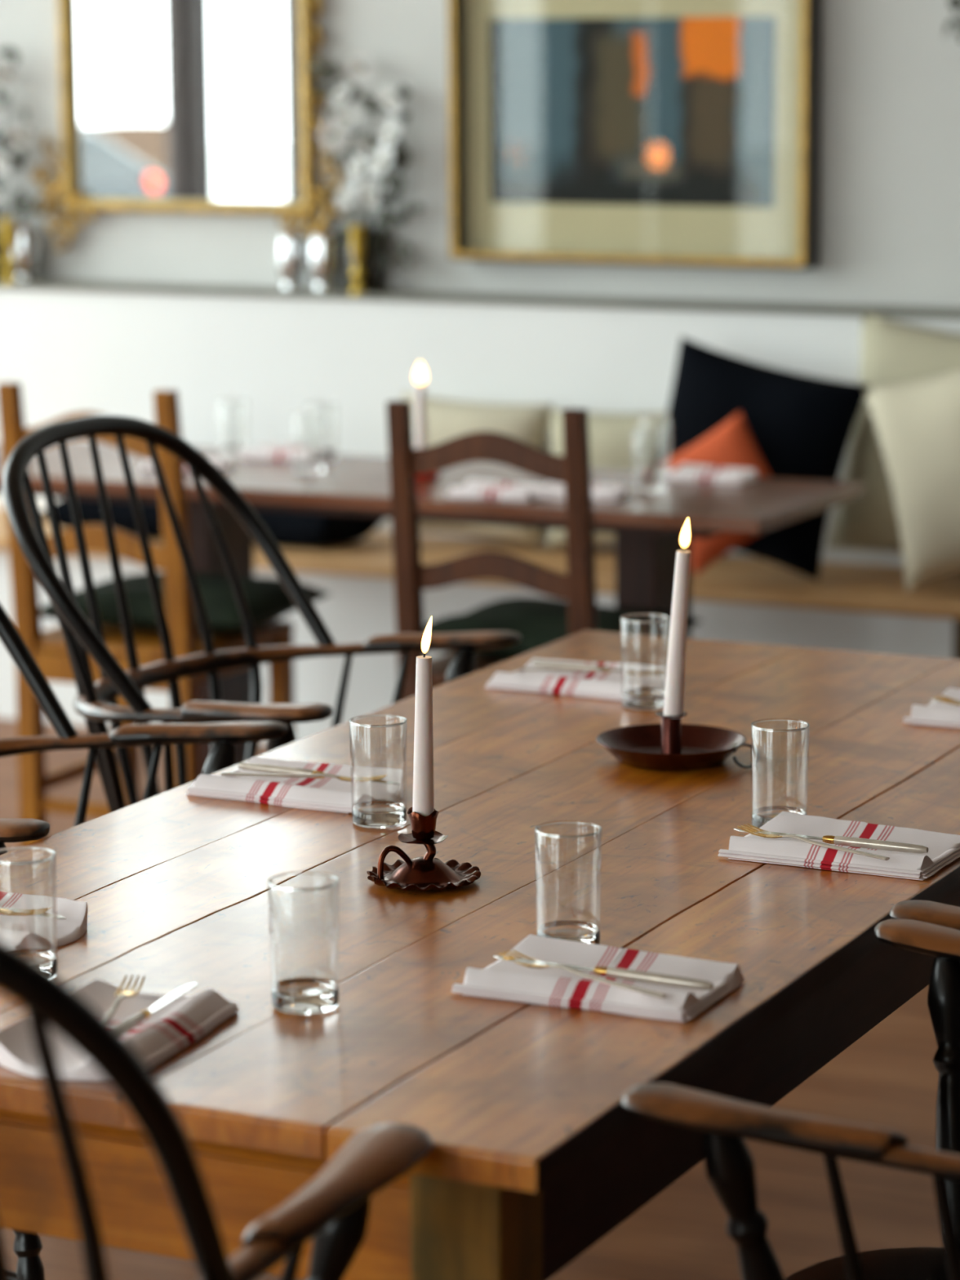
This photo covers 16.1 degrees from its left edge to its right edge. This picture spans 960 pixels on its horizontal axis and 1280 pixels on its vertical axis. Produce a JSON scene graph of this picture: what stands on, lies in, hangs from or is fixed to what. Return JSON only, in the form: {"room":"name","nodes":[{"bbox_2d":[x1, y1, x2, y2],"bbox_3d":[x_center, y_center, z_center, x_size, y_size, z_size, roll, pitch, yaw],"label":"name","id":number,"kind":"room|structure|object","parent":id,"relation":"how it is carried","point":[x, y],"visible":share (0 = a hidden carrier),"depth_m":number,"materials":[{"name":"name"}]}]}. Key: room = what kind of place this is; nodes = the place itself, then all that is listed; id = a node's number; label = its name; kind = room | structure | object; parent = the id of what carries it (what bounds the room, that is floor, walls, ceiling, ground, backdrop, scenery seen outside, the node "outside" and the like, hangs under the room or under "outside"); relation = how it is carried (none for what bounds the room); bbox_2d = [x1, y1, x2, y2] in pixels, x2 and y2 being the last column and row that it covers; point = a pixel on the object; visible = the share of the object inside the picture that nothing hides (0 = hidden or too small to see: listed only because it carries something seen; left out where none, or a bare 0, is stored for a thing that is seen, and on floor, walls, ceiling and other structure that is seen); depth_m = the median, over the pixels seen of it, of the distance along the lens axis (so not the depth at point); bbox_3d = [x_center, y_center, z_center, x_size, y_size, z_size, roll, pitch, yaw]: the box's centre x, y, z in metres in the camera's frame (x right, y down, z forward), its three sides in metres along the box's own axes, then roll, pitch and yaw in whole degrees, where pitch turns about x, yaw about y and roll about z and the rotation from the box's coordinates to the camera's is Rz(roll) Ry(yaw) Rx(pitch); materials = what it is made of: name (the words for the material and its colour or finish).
{"room":"restaurant dining room","nodes":[
{"label":"restaurant dining room","id":0,"kind":"room"},
{"bbox_2d":[0,717,943,1279],"bbox_3d":[-1.197,1.197,3.143,8.800,0.100,11.220,5,11,26],"label":"floor","id":1,"kind":"structure","parent":0,"point":[888,1077],"depth_m":4.96,"materials":[{"name":"brown wood"}]},
{"bbox_2d":[0,604,288,1279],"bbox_3d":[-0.654,0.355,4.417,0.626,1.107,0.696,4,11,23],"label":"armchair","id":2,"kind":"object","parent":1,"relation":"on","point":[28,1246],"visible":0.3,"depth_m":4.60,"materials":[{"name":"black paint"}]},
{"bbox_2d":[0,382,294,846],"bbox_3d":[-0.688,-0.060,7.080,0.432,0.980,0.472,5,11,26],"label":"chair","id":3,"kind":"object","parent":1,"relation":"on","point":[47,647],"visible":0.37,"depth_m":6.94,"materials":[{"name":"brown wood"}]},
{"bbox_2d":[40,571,331,634],"bbox_3d":[-0.625,-0.080,7.147,0.500,0.091,0.430,3,11,20],"label":"seat cushion","id":4,"kind":"object","parent":3,"relation":"on","point":[268,601],"visible":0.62,"depth_m":7.01,"materials":[{"name":"green fabric"}]},
{"bbox_2d":[0,940,432,1279],"bbox_3d":[-0.457,0.649,2.766,0.696,1.107,0.626,3,11,20],"label":"armchair","id":5,"kind":"object","parent":1,"relation":"on","point":[332,1210],"visible":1,"depth_m":2.50,"materials":[{"name":"black paint"}]},
{"bbox_2d":[2,414,521,812],"bbox_3d":[-0.339,0.231,5.102,0.626,1.107,0.696,4,11,25],"label":"armchair","id":6,"kind":"object","parent":1,"relation":"on","point":[82,637],"visible":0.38,"depth_m":5.19,"materials":[{"name":"black paint"}]},
{"bbox_2d":[0,440,865,774],"bbox_3d":[-0.262,0.017,7.287,2.075,0.750,0.595,5,11,26],"label":"dining table","id":7,"kind":"object","parent":1,"relation":"on","point":[647,528],"visible":0.3,"depth_m":6.98,"materials":[{"name":"brown wood"}]},
{"bbox_2d":[139,457,232,472],"bbox_3d":[-0.633,-0.381,7.317,0.184,0.026,0.116,1,10,9],"label":"folded napkin","id":8,"kind":"object","parent":7,"relation":"on","point":[222,464],"visible":0.32,"depth_m":7.29,"materials":[{"name":"fabric"}]},
{"bbox_2d":[217,398,248,457],"bbox_3d":[-0.547,-0.468,7.524,0.068,0.125,0.068,5,11,26],"label":"tumbler","id":9,"kind":"object","parent":7,"relation":"on","point":[228,451],"visible":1,"depth_m":7.51,"materials":[{"name":"clear glass"}]},
{"bbox_2d":[239,442,330,461],"bbox_3d":[-0.429,-0.416,7.503,0.184,0.026,0.116,3,11,20],"label":"folded napkin","id":10,"kind":"object","parent":7,"relation":"on","point":[266,451],"visible":0.89,"depth_m":7.47,"materials":[{"name":"fabric"}]},
{"bbox_2d":[291,412,323,474],"bbox_3d":[-0.367,-0.419,7.245,0.068,0.125,0.068,5,11,26],"label":"tumbler","id":11,"kind":"object","parent":7,"relation":"on","point":[300,467],"visible":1,"depth_m":7.23,"materials":[{"name":"clear glass"}]},
{"bbox_2d":[306,401,337,462],"bbox_3d":[-0.346,-0.455,7.444,0.068,0.125,0.068,5,11,26],"label":"tumbler","id":12,"kind":"object","parent":7,"relation":"on","point":[321,455],"visible":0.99,"depth_m":7.43,"materials":[{"name":"clear glass"}]},
{"bbox_2d":[416,471,440,479],"bbox_3d":[-0.124,-0.368,7.146,0.084,0.056,0.084,5,11,26],"label":"candle holder","id":13,"kind":"object","parent":7,"relation":"on","point":[434,475],"visible":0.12,"depth_m":7.11,"materials":[{"name":"red metal"}]},
{"bbox_2d":[414,362,426,448],"bbox_3d":[-0.125,-0.485,7.125,0.025,0.194,0.025,5,11,26],"label":"taper candle","id":14,"kind":"object","parent":13,"relation":"on","point":[420,376],"visible":0.95,"depth_m":7.12,"materials":[{"name":"beige wax"}]},
{"bbox_2d":[445,478,545,501],"bbox_3d":[0.032,-0.304,6.864,0.184,0.026,0.116,3,11,20],"label":"folded napkin","id":15,"kind":"object","parent":7,"relation":"on","point":[473,488],"visible":0.98,"depth_m":6.83,"materials":[{"name":"fabric"}]},
{"bbox_2d":[533,480,629,501],"bbox_3d":[0.202,-0.302,6.848,0.184,0.026,0.116,2,10,14],"label":"folded napkin","id":16,"kind":"object","parent":7,"relation":"on","point":[553,491],"visible":0.68,"depth_m":6.82,"materials":[{"name":"fabric"}]},
{"bbox_2d":[631,428,666,493],"bbox_3d":[0.343,-0.363,6.903,0.068,0.125,0.068,5,11,26],"label":"tumbler","id":17,"kind":"object","parent":7,"relation":"on","point":[644,486],"visible":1,"depth_m":6.89,"materials":[{"name":"clear glass"}]},
{"bbox_2d":[639,415,671,478],"bbox_3d":[0.368,-0.404,7.132,0.068,0.125,0.068,5,11,26],"label":"tumbler","id":18,"kind":"object","parent":7,"relation":"on","point":[652,471],"visible":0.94,"depth_m":7.12,"materials":[{"name":"clear glass"}]},
{"bbox_2d":[661,462,757,484],"bbox_3d":[0.477,-0.347,7.087,0.184,0.026,0.116,3,11,20],"label":"folded napkin","id":19,"kind":"object","parent":7,"relation":"on","point":[685,473],"visible":1,"depth_m":7.06,"materials":[{"name":"fabric"}]},
{"bbox_2d":[0,630,959,1279],"bbox_3d":[0.107,0.577,4.144,1.017,0.750,2.336,5,11,26],"label":"dining table","id":20,"kind":"object","parent":1,"relation":"on","point":[536,1155],"visible":0.81,"depth_m":3.54,"materials":[{"name":"brown wood"}]},
{"bbox_2d":[0,846,57,975],"bbox_3d":[-0.454,0.274,3.377,0.068,0.125,0.068,5,11,26],"label":"tumbler","id":21,"kind":"object","parent":20,"relation":"on","point":[47,959],"visible":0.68,"depth_m":3.38,"materials":[{"name":"clear glass"}]},
{"bbox_2d":[0,891,88,950],"bbox_3d":[-0.534,0.290,3.570,0.255,0.025,0.159,5,12,29],"label":"folded napkin","id":22,"kind":"object","parent":20,"relation":"on","point":[29,931],"visible":0.74,"depth_m":3.56,"materials":[{"name":"fabric"}]},
{"bbox_2d":[0,906,52,915],"bbox_3d":[-0.549,0.280,3.563,0.208,0.007,0.023,2,10,14],"label":"fork","id":23,"kind":"object","parent":22,"relation":"on","point":[2,911],"visible":1,"depth_m":3.54,"materials":[{"name":"metal"}]},
{"bbox_2d":[0,906,66,919],"bbox_3d":[-0.530,0.279,3.577,0.234,0.011,0.013,5,11,28],"label":"table knife","id":24,"kind":"object","parent":22,"relation":"on","point":[44,914],"visible":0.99,"depth_m":3.53,"materials":[{"name":"metal"}]},
{"bbox_2d":[0,979,239,1080],"bbox_3d":[-0.343,0.360,3.171,0.166,0.026,0.262,3,11,20],"label":"folded napkin","id":25,"kind":"object","parent":20,"relation":"on","point":[184,1020],"visible":0.62,"depth_m":3.15,"materials":[{"name":"fabric"}]},
{"bbox_2d":[103,974,145,1022],"bbox_3d":[-0.343,0.345,3.179,0.023,0.007,0.208,1,10,6],"label":"fork","id":26,"kind":"object","parent":25,"relation":"on","point":[120,994],"visible":0.79,"depth_m":3.23,"materials":[{"name":"metal"}]},
{"bbox_2d":[113,982,198,1035],"bbox_3d":[-0.313,0.349,3.166,0.013,0.011,0.234,3,11,19],"label":"table knife","id":27,"kind":"object","parent":25,"relation":"on","point":[131,1023],"visible":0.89,"depth_m":3.17,"materials":[{"name":"metal"}]},
{"bbox_2d":[185,756,403,813],"bbox_3d":[-0.218,0.176,4.194,0.257,0.025,0.161,5,12,28],"label":"folded napkin","id":28,"kind":"object","parent":20,"relation":"on","point":[326,793],"visible":0.88,"depth_m":4.17,"materials":[{"name":"fabric"}]},
{"bbox_2d":[221,772,387,782],"bbox_3d":[-0.217,0.167,4.181,0.208,0.007,0.023,2,10,12],"label":"fork","id":29,"kind":"object","parent":28,"relation":"on","point":[264,775],"visible":0.99,"depth_m":4.18,"materials":[{"name":"metal"}]},
{"bbox_2d":[237,762,400,784],"bbox_3d":[-0.198,0.166,4.194,0.234,0.011,0.013,5,11,28],"label":"table knife","id":30,"kind":"object","parent":28,"relation":"on","point":[271,769],"visible":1,"depth_m":4.21,"materials":[{"name":"metal"}]},
{"bbox_2d":[267,871,338,1014],"bbox_3d":[-0.169,0.291,3.267,0.068,0.125,0.068,5,11,26],"label":"tumbler","id":31,"kind":"object","parent":20,"relation":"on","point":[300,995],"visible":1,"depth_m":3.26,"materials":[{"name":"clear glass"}]},
{"bbox_2d":[349,714,407,828],"bbox_3d":[-0.120,0.156,4.023,0.068,0.125,0.068,5,11,26],"label":"tumbler","id":32,"kind":"object","parent":20,"relation":"on","point":[371,814],"visible":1,"depth_m":4.01,"materials":[{"name":"clear glass"}]},
{"bbox_2d":[366,807,480,892],"bbox_3d":[-0.062,0.226,3.746,0.127,0.082,0.125,5,11,26],"label":"chamberstick","id":33,"kind":"object","parent":20,"relation":"on","point":[426,873],"visible":1,"depth_m":3.73,"materials":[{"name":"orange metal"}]},
{"bbox_2d":[412,616,434,816],"bbox_3d":[-0.063,0.090,3.722,0.024,0.237,0.024,5,11,26],"label":"taper candle","id":34,"kind":"object","parent":33,"relation":"on","point":[423,770],"visible":1,"depth_m":3.71,"materials":[{"name":"beige wax"}]},
{"bbox_2d":[407,807,439,839],"bbox_3d":[-0.062,0.202,3.742,0.032,0.034,0.032,-10,14,-42],"label":"candle holder","id":35,"kind":"object","parent":33,"relation":"on","point":[423,828],"depth_m":3.73,"materials":[{"name":"brown metal"}]},
{"bbox_2d":[534,820,601,944],"bbox_3d":[0.090,0.253,3.472,0.068,0.125,0.068,5,11,26],"label":"tumbler","id":36,"kind":"object","parent":20,"relation":"on","point":[567,930],"visible":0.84,"depth_m":3.47,"materials":[{"name":"clear glass"}]},
{"bbox_2d":[484,657,666,701],"bbox_3d":[0.152,0.054,4.864,0.257,0.025,0.160,5,11,27],"label":"folded napkin","id":37,"kind":"object","parent":20,"relation":"on","point":[605,686],"visible":0.85,"depth_m":4.84,"materials":[{"name":"fabric"}]},
{"bbox_2d":[521,667,666,675],"bbox_3d":[0.162,0.043,4.859,0.208,0.007,0.023,2,10,12],"label":"fork","id":38,"kind":"object","parent":37,"relation":"on","point":[646,673],"visible":1,"depth_m":4.86,"materials":[{"name":"metal"}]},
{"bbox_2d":[532,660,666,675],"bbox_3d":[0.181,0.042,4.872,0.234,0.011,0.013,5,11,27],"label":"table knife","id":39,"kind":"object","parent":37,"relation":"on","point":[552,664],"visible":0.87,"depth_m":4.89,"materials":[{"name":"metal"}]},
{"bbox_2d":[451,934,744,1022],"bbox_3d":[0.115,0.328,3.330,0.256,0.026,0.161,4,11,25],"label":"folded napkin","id":40,"kind":"object","parent":20,"relation":"on","point":[501,980],"visible":0.91,"depth_m":3.31,"materials":[{"name":"fabric"}]},
{"bbox_2d":[499,949,666,998],"bbox_3d":[0.100,0.324,3.296,0.208,0.007,0.023,9,14,44],"label":"fork","id":41,"kind":"object","parent":40,"relation":"on","point":[589,976],"visible":1,"depth_m":3.29,"materials":[{"name":"metal"}]},
{"bbox_2d":[493,955,713,990],"bbox_3d":[0.118,0.323,3.312,0.234,0.011,0.013,5,11,26],"label":"table knife","id":42,"kind":"object","parent":40,"relation":"on","point":[611,972],"visible":1,"depth_m":3.29,"materials":[{"name":"metal"}]},
{"bbox_2d":[620,613,669,710],"bbox_3d":[0.229,0.030,4.710,0.068,0.125,0.068,5,11,26],"label":"tumbler","id":43,"kind":"object","parent":20,"relation":"on","point":[637,699],"visible":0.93,"depth_m":4.70,"materials":[{"name":"clear glass"}]},
{"bbox_2d":[595,711,759,770],"bbox_3d":[0.246,0.124,4.367,0.193,0.061,0.193,-3,10,-13],"label":"candle holder","id":44,"kind":"object","parent":20,"relation":"on","point":[670,744],"visible":0.99,"depth_m":4.37,"materials":[{"name":"metal"}]},
{"bbox_2d":[655,711,687,754],"bbox_3d":[0.246,0.123,4.366,0.041,0.058,0.041,5,11,26],"label":"socket","id":45,"kind":"object","parent":44,"relation":"attached to","point":[671,728],"depth_m":4.36,"materials":[{"name":"brown metal"}]},
{"bbox_2d":[663,517,690,718],"bbox_3d":[0.251,-0.028,4.336,0.034,0.258,0.026,5,11,26],"label":"taper candle","id":46,"kind":"object","parent":44,"relation":"in","point":[673,705],"visible":1,"depth_m":4.33,"materials":[{"name":"beige wax"}]},
{"bbox_2d":[751,718,809,829],"bbox_3d":[0.351,0.160,3.982,0.068,0.125,0.068,5,11,26],"label":"tumbler","id":47,"kind":"object","parent":20,"relation":"on","point":[761,815],"visible":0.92,"depth_m":3.98,"materials":[{"name":"clear glass"}]},
{"bbox_2d":[717,811,959,880],"bbox_3d":[0.412,0.231,3.863,0.258,0.026,0.160,5,11,27],"label":"folded napkin","id":48,"kind":"object","parent":20,"relation":"on","point":[944,849],"visible":0.84,"depth_m":3.84,"materials":[{"name":"fabric"}]},
{"bbox_2d":[737,823,889,860],"bbox_3d":[0.375,0.227,3.821,0.208,0.007,0.023,9,14,44],"label":"fork","id":49,"kind":"object","parent":48,"relation":"on","point":[760,834],"visible":1,"depth_m":3.82,"materials":[{"name":"metal"}]},
{"bbox_2d":[733,828,928,853],"bbox_3d":[0.394,0.226,3.840,0.234,0.011,0.013,5,11,26],"label":"table knife","id":50,"kind":"object","parent":48,"relation":"on","point":[837,840],"visible":1,"depth_m":3.82,"materials":[{"name":"metal"}]},
{"bbox_2d":[902,687,959,728],"bbox_3d":[0.712,0.097,4.600,0.261,0.026,0.164,4,11,24],"label":"folded napkin","id":51,"kind":"object","parent":20,"relation":"on","point":[941,714],"visible":0.94,"depth_m":4.58,"materials":[{"name":"fabric"}]},
{"bbox_2d":[929,699,959,702],"bbox_3d":[0.719,0.090,4.587,0.234,0.011,0.013,4,11,24],"label":"table knife","id":52,"kind":"object","parent":51,"relation":"on","point":[935,700],"visible":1,"depth_m":4.62,"materials":[{"name":"metal"}]},
{"bbox_2d":[933,694,959,705],"bbox_3d":[0.700,0.091,4.568,0.208,0.007,0.023,9,14,43],"label":"fork","id":53,"kind":"object","parent":51,"relation":"on","point":[945,699],"visible":1,"depth_m":4.62,"materials":[{"name":"metal"}]},
{"bbox_2d":[0,507,959,743],"bbox_3d":[-0.101,0.018,8.098,6.100,0.460,0.479,5,11,26],"label":"bench","id":54,"kind":"object","parent":1,"relation":"on","point":[851,606],"visible":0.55,"depth_m":7.86,"materials":[{"name":"brown wood"}]},
{"bbox_2d":[40,497,162,539],"bbox_3d":[-0.830,-0.322,8.399,0.420,0.131,0.340,3,11,20],"label":"throw pillow","id":55,"kind":"object","parent":54,"relation":"on","point":[122,513],"visible":0.16,"depth_m":8.27,"materials":[{"name":"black fabric"}]},
{"bbox_2d":[253,510,386,547],"bbox_3d":[-0.417,-0.293,8.199,0.300,0.134,0.260,6,12,31],"label":"throw pillow","id":56,"kind":"object","parent":54,"relation":"on","point":[299,530],"visible":0.44,"depth_m":8.09,"materials":[{"name":"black fabric"}]},
{"bbox_2d":[402,391,552,546],"bbox_3d":[-0.019,-0.409,8.128,0.412,0.350,0.151,4,11,22],"label":"throw pillow","id":57,"kind":"object","parent":54,"relation":"on","point":[446,420],"visible":0.33,"depth_m":8.06,"materials":[{"name":"beige fabric"}]},
{"bbox_2d":[546,408,667,547],"bbox_3d":[0.331,-0.377,7.960,0.390,0.343,0.142,4,11,22],"label":"throw pillow","id":58,"kind":"object","parent":54,"relation":"on","point":[611,446],"visible":0.31,"depth_m":7.90,"materials":[{"name":"fabric"}]},
{"bbox_2d":[656,410,771,576],"bbox_3d":[0.526,-0.323,7.529,0.366,0.368,0.114,3,11,17],"label":"throw pillow","id":59,"kind":"object","parent":54,"relation":"on","point":[731,445],"visible":0.37,"depth_m":7.50,"materials":[{"name":"orange fabric"}]},
{"bbox_2d":[653,336,870,581],"bbox_3d":[0.606,-0.410,7.659,0.552,0.527,0.186,4,11,24],"label":"throw pillow","id":60,"kind":"object","parent":54,"relation":"on","point":[800,426],"visible":0.59,"depth_m":7.57,"materials":[{"name":"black fabric"}]},
{"bbox_2d":[826,311,959,553],"bbox_3d":[1.060,-0.431,7.604,0.563,0.586,0.169,6,12,31],"label":"throw pillow","id":61,"kind":"object","parent":54,"relation":"on","point":[893,352],"visible":0.47,"depth_m":7.63,"materials":[{"name":"fabric"}]},
{"bbox_2d":[863,369,959,591],"bbox_3d":[1.091,-0.382,7.366,0.571,0.563,0.212,4,11,22],"label":"throw pillow","id":62,"kind":"object","parent":54,"relation":"on","point":[917,423],"visible":1,"depth_m":7.35,"materials":[{"name":"beige fabric"}]},
{"bbox_2d":[386,400,597,700],"bbox_3d":[0.110,0.004,6.694,0.432,0.980,0.472,5,11,26],"label":"chair","id":63,"kind":"object","parent":1,"relation":"on","point":[572,468],"visible":0.42,"depth_m":6.46,"materials":[{"name":"brown wood"}]},
{"bbox_2d":[424,596,702,660],"bbox_3d":[0.147,-0.016,6.774,0.460,0.095,0.440,5,11,26],"label":"seat cushion","id":64,"kind":"object","parent":63,"relation":"on","point":[540,622],"visible":0.56,"depth_m":6.68,"materials":[{"name":"green fabric"}]},
{"bbox_2d":[622,919,959,1279],"bbox_3d":[0.534,0.572,3.162,0.626,1.107,0.696,5,11,27],"label":"armchair","id":65,"kind":"object","parent":1,"relation":"on","point":[725,1122],"visible":1,"depth_m":2.96,"materials":[{"name":"black paint"}]},
{"bbox_2d":[889,899,959,929],"bbox_3d":[0.840,0.458,3.788,0.626,1.107,0.696,5,11,26],"label":"armchair","id":66,"kind":"object","parent":1,"relation":"on","point":[927,911],"visible":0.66,"depth_m":3.57,"materials":[{"name":"black paint"}]},
{"bbox_2d":[0,0,959,307],"bbox_3d":[1.201,-1.803,7.611,9.200,4.200,0.150,5,11,26],"label":"wall","id":67,"kind":"structure","parent":0,"point":[889,211],"depth_m":8.24,"materials":[{"name":"white paint"}]},
{"bbox_2d":[31,0,346,252],"bbox_3d":[-0.745,-1.791,8.466,0.922,1.659,0.046,5,11,26],"label":"gilt mirror","id":68,"kind":"object","parent":67,"relation":"attached to","point":[208,100],"visible":0.98,"depth_m":8.55,"materials":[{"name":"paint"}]},
{"bbox_2d":[72,0,302,201],"bbox_3d":[-0.736,-1.847,8.469,0.674,1.488,0.006,5,11,26],"label":"mirror glass","id":69,"kind":"object","parent":68,"relation":"attached to","point":[172,99],"depth_m":8.56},
{"bbox_2d":[0,280,959,319],"bbox_3d":[1.146,-0.735,7.673,8.800,0.014,0.132,5,11,26],"label":"ledge","id":70,"kind":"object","parent":67,"relation":"attached to","point":[188,289],"depth_m":8.15,"materials":[{"name":"white paint"}]},
{"bbox_2d":[0,230,5,280],"bbox_3d":[-1.259,-1.000,8.841,0.090,0.128,0.090,5,11,26],"label":"flower pot","id":71,"kind":"object","parent":70,"relation":"on","point":[2,254],"visible":0.37,"depth_m":8.81,"materials":[{"name":"gold metal"}]},
{"bbox_2d":[0,47,35,262],"bbox_3d":[-1.260,-1.247,8.744,0.270,0.616,0.100,5,11,26],"label":"flower arrangement","id":72,"kind":"object","parent":71,"relation":"in","point":[20,138],"visible":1,"depth_m":8.72,"materials":[{"name":"white plant"}]},
{"bbox_2d":[0,217,17,283],"bbox_3d":[-1.213,-1.002,8.747,0.039,0.165,0.039,5,11,26],"label":"brass candlestick","id":73,"kind":"object","parent":70,"relation":"on","point":[7,224],"visible":1,"depth_m":8.74,"materials":[{"name":"gold metal"}]},
{"bbox_2d":[11,225,40,281],"bbox_3d":[-1.174,-0.998,8.787,0.078,0.142,0.078,5,11,26],"label":"vase","id":74,"kind":"object","parent":70,"relation":"on","point":[27,248],"visible":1,"depth_m":8.76,"materials":[{"name":"silver glass"}]},
{"bbox_2d":[275,231,307,290],"bbox_3d":[-0.467,-0.941,8.439,0.078,0.142,0.078,5,11,26],"label":"vase","id":75,"kind":"object","parent":70,"relation":"on","point":[291,257],"visible":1,"depth_m":8.41,"materials":[{"name":"silver glass"}]},
{"bbox_2d":[308,231,340,291],"bbox_3d":[-0.384,-0.935,8.403,0.078,0.142,0.078,5,11,26],"label":"vase","id":76,"kind":"object","parent":70,"relation":"on","point":[324,257],"visible":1,"depth_m":8.38,"materials":[{"name":"silver glass"}]},
{"bbox_2d":[349,225,366,293],"bbox_3d":[-0.298,-0.929,8.305,0.039,0.165,0.039,5,11,26],"label":"brass candlestick","id":77,"kind":"object","parent":70,"relation":"on","point":[357,232],"visible":1,"depth_m":8.29,"materials":[{"name":"gold metal"}]},
{"bbox_2d":[345,226,382,292],"bbox_3d":[-0.284,-0.937,8.368,0.092,0.158,0.092,5,11,26],"label":"flower pot","id":78,"kind":"object","parent":70,"relation":"on","point":[371,281],"visible":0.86,"depth_m":8.34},
{"bbox_2d":[307,54,423,268],"bbox_3d":[-0.291,-1.164,8.280,0.312,0.516,0.096,5,12,29],"label":"flower arrangement","id":79,"kind":"object","parent":78,"relation":"in","point":[332,135],"visible":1,"depth_m":8.28,"materials":[{"name":"white plant"}]},
{"bbox_2d":[0,288,959,566],"bbox_3d":[1.152,-0.222,7.771,8.800,1.031,0.120,5,11,26],"label":"wall panel","id":80,"kind":"object","parent":67,"relation":"attached to","point":[106,353],"depth_m":8.36,"materials":[{"name":"white paint"}]},
{"bbox_2d":[447,0,820,268],"bbox_3d":[0.352,-1.241,8.008,0.924,0.705,0.073,5,11,26],"label":"framed picture","id":81,"kind":"object","parent":67,"relation":"attached to","point":[656,132],"visible":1,"depth_m":8.02,"materials":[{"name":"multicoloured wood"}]},
{"bbox_2d":[488,16,775,207],"bbox_3d":[0.352,-1.247,8.025,0.731,0.437,0.002,5,11,26],"label":"print","id":82,"kind":"object","parent":81,"relation":"attached to","point":[584,111],"depth_m":8.02},
{"bbox_2d":[942,0,959,40],"bbox_3d":[1.115,-1.491,7.595,0.157,0.308,0.038,5,11,26],"label":"sprig","id":83,"kind":"object","parent":67,"relation":"attached to","point":[957,22],"visible":1,"depth_m":7.63,"materials":[{"name":"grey plant"}]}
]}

